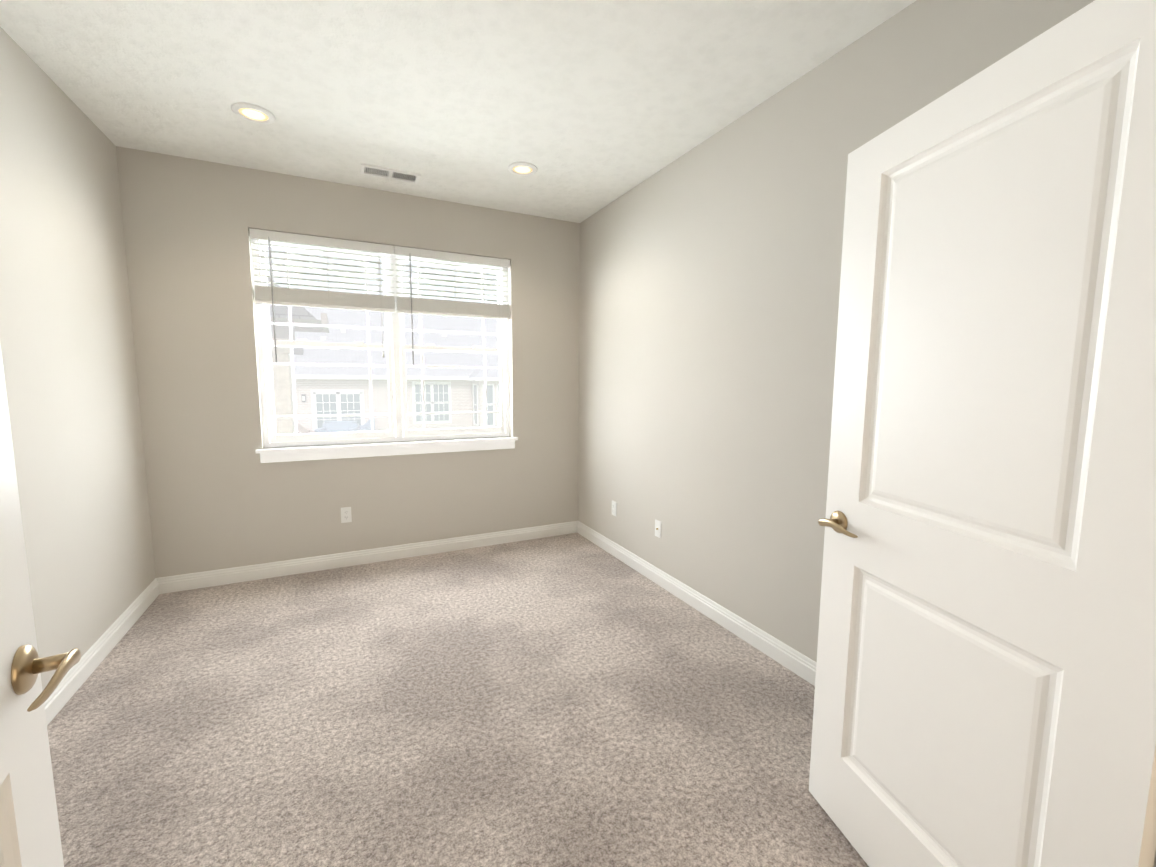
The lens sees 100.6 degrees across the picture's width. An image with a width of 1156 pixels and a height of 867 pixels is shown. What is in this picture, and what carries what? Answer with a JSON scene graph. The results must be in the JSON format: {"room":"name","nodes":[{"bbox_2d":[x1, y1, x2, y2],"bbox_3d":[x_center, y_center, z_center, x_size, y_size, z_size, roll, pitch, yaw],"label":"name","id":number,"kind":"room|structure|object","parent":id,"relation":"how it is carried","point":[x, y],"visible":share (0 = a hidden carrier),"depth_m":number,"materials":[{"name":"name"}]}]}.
{"room":"empty bedroom","nodes":[
{"label":"empty bedroom","id":0,"kind":"room"},
{"bbox_2d":[0,27,155,689],"bbox_3d":[-1.635,-0.062,0.586,0.150,2.740,5.244,-3,7,-26],"label":"wall","id":1,"kind":"structure","parent":0,"point":[68,354],"depth_m":2.21,"materials":[{"name":"grey paint"}]},
{"bbox_2d":[44,578,158,724],"bbox_3d":[-1.916,1.165,1.474,0.016,0.106,3.654,-3,7,-26],"label":"baseboard","id":2,"kind":"structure","parent":1,"relation":"attached to","point":[80,672],"depth_m":2.33,"materials":[{"name":"white wood"}]},
{"bbox_2d":[116,146,579,577],"bbox_3d":[-1.403,-0.399,3.722,3.335,2.740,0.220,-3,7,-26],"label":"wall","id":3,"kind":"structure","parent":0,"point":[221,495],"depth_m":3.31,"materials":[{"name":"grey paint"}]},
{"bbox_2d":[341,507,351,522],"bbox_3d":[-1.716,0.603,3.552,0.070,0.115,0.007,-3,7,-26],"label":"electrical outlet","id":4,"kind":"object","parent":3,"relation":"attached to","point":[346,516],"visible":1,"depth_m":3.55,"materials":[{"name":"white plastic"}]},
{"bbox_2d":[156,521,577,593],"bbox_3d":[-1.359,0.922,3.758,3.035,0.106,0.016,-3,7,-26],"label":"baseboard","id":5,"kind":"structure","parent":3,"relation":"attached to","point":[184,582],"depth_m":3.58,"materials":[{"name":"white wood"}]},
{"bbox_2d":[251,239,517,462],"bbox_3d":[-1.387,-0.619,3.670,1.859,1.555,0.224,-3,7,-26],"label":"window unit","id":6,"kind":"structure","parent":3,"relation":"in","point":[396,348],"depth_m":3.65,"materials":[{"name":"white plastic"}]},
{"bbox_2d":[249,228,394,361],"bbox_3d":[-1.766,-0.933,3.402,0.885,0.866,0.073,-3,7,-26],"label":"window blind","id":7,"kind":"object","parent":6,"relation":"attached to","point":[283,296],"visible":1,"depth_m":3.35,"materials":[{"name":"white plastic"}]},
{"bbox_2d":[394,246,509,364],"bbox_3d":[-0.966,-0.971,3.791,0.884,0.866,0.073,-3,7,-26],"label":"window blind","id":8,"kind":"object","parent":6,"relation":"attached to","point":[411,305],"visible":0.98,"depth_m":3.75,"materials":[{"name":"white plastic"}]},
{"bbox_2d":[47,533,868,866],"bbox_3d":[-0.260,1.271,1.533,3.335,0.100,5.464,-3,7,-26],"label":"floor","id":9,"kind":"structure","parent":0,"point":[573,699],"depth_m":1.91,"materials":[{"name":"carpet"}]},
{"bbox_2d":[0,0,915,222],"bbox_3d":[-0.244,-1.552,1.228,3.335,0.100,5.464,-3,7,-26],"label":"ceiling","id":10,"kind":"structure","parent":0,"point":[587,108],"depth_m":2.17,"materials":[{"name":"paint"}]},
{"bbox_2d":[231,102,275,123],"bbox_3d":[-1.664,-1.639,2.461,0.191,0.016,0.191,-3,7,-26],"label":"recessed light","id":11,"kind":"object","parent":10,"relation":"in","point":[253,113],"visible":0.98,"depth_m":2.45,"materials":[{"name":"white"}]},
{"bbox_2d":[360,163,420,183],"bbox_3d":[-1.237,-1.712,3.167,0.360,0.009,0.150,-3,7,-26],"label":"ceiling vent","id":12,"kind":"object","parent":10,"relation":"in","point":[386,173],"visible":1,"depth_m":3.16,"materials":[{"name":"white metal"}]},
{"bbox_2d":[508,162,536,175],"bbox_3d":[-0.357,-1.699,3.086,0.191,0.016,0.191,-3,7,-26],"label":"recessed light","id":13,"kind":"object","parent":10,"relation":"in","point":[522,168],"visible":1,"depth_m":3.07,"materials":[{"name":"white"}]},
{"bbox_2d":[578,0,1094,661],"bbox_3d":[1.227,-0.197,1.978,0.150,2.740,5.244,-3,7,-26],"label":"wall","id":14,"kind":"structure","parent":0,"point":[710,272],"depth_m":2.51,"materials":[{"name":"grey paint"}]},
{"bbox_2d":[612,501,616,515],"bbox_3d":[0.285,0.596,3.812,0.007,0.115,0.070,-3,7,-26],"label":"electrical outlet","id":15,"kind":"object","parent":14,"relation":"attached to","point":[614,504],"visible":1,"depth_m":3.80,"materials":[{"name":"white plastic"}]},
{"bbox_2d":[655,519,661,537],"bbox_3d":[0.542,0.652,3.278,0.016,0.115,0.070,-3,7,-26],"label":"outlet","id":16,"kind":"object","parent":14,"relation":"attached to","point":[657,528],"visible":1,"depth_m":3.27,"materials":[{"name":"white plastic"}]},
{"bbox_2d":[577,521,816,685],"bbox_3d":[0.796,1.037,2.793,0.016,0.106,3.654,-3,7,-26],"label":"baseboard","id":17,"kind":"structure","parent":14,"relation":"attached to","point":[801,665],"depth_m":2.78,"materials":[{"name":"white wood"}]},
{"label":"outside","id":18,"kind":"structure","parent":0,"visible":0},
{"bbox_3d":[-12.820,-1.108,35.083,90.000,0.200,65.916,-3,7,-26],"label":"ground","id":19,"kind":"structure","parent":18,"visible":0},
{"bbox_2d":[267,277,328,434],"bbox_3d":[-6.947,-0.863,5.822,6.950,5.648,4.620,-3,7,-26],"label":"building","id":20,"kind":"structure","parent":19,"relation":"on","point":[279,383],"depth_m":8.47,"materials":[{"name":"beige stone"}]},
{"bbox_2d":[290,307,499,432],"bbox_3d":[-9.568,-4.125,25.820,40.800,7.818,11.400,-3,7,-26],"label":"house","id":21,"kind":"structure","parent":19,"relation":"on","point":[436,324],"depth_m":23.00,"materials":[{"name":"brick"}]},
{"bbox_3d":[-10.862,0.470,19.431,5.700,0.040,3.500,-3,7,-26],"label":"patio slab","id":22,"kind":"object","parent":19,"relation":"on","visible":0},
{"bbox_2d":[294,424,311,433],"bbox_3d":[-10.988,0.008,19.133,0.932,0.938,0.954,-3,7,-26],"label":"outdoor chair","id":23,"kind":"object","parent":22,"relation":"on","point":[304,430],"depth_m":19.39,"materials":[{"name":"beige wicker"}]},
{"bbox_2d":[314,421,358,432],"bbox_3d":[-9.802,-0.026,19.559,1.470,0.928,0.755,0,6,-2],"label":"loveseat","id":24,"kind":"object","parent":22,"relation":"on","point":[345,428],"depth_m":19.79,"materials":[{"name":"blue wicker"}]},
{"bbox_2d":[359,418,374,430],"bbox_3d":[-9.370,-0.206,21.199,0.866,0.938,0.902,-3,7,-26],"label":"armchair","id":25,"kind":"object","parent":22,"relation":"on","point":[369,421],"depth_m":21.33,"materials":[{"name":"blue wicker"}]},
{"bbox_3d":[0.292,0.284,0.349,1.707,2.123,0.148,-3,7,-26],"label":"door frame","id":26,"kind":"structure","parent":0,"visible":0},
{"bbox_2d":[0,345,80,866],"bbox_3d":[-0.665,0.307,0.392,0.182,2.033,0.795,-3,7,-26],"label":"door","id":27,"kind":"structure","parent":26,"relation":"attached to","point":[29,831],"depth_m":0.69,"materials":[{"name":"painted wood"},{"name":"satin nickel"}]},
{"bbox_2d":[809,0,1155,866],"bbox_3d":[0.897,0.235,1.141,0.280,2.033,0.777,-3,7,-26],"label":"door","id":28,"kind":"structure","parent":26,"relation":"attached to","point":[985,688],"depth_m":1.00,"materials":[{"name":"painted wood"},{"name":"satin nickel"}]}
]}

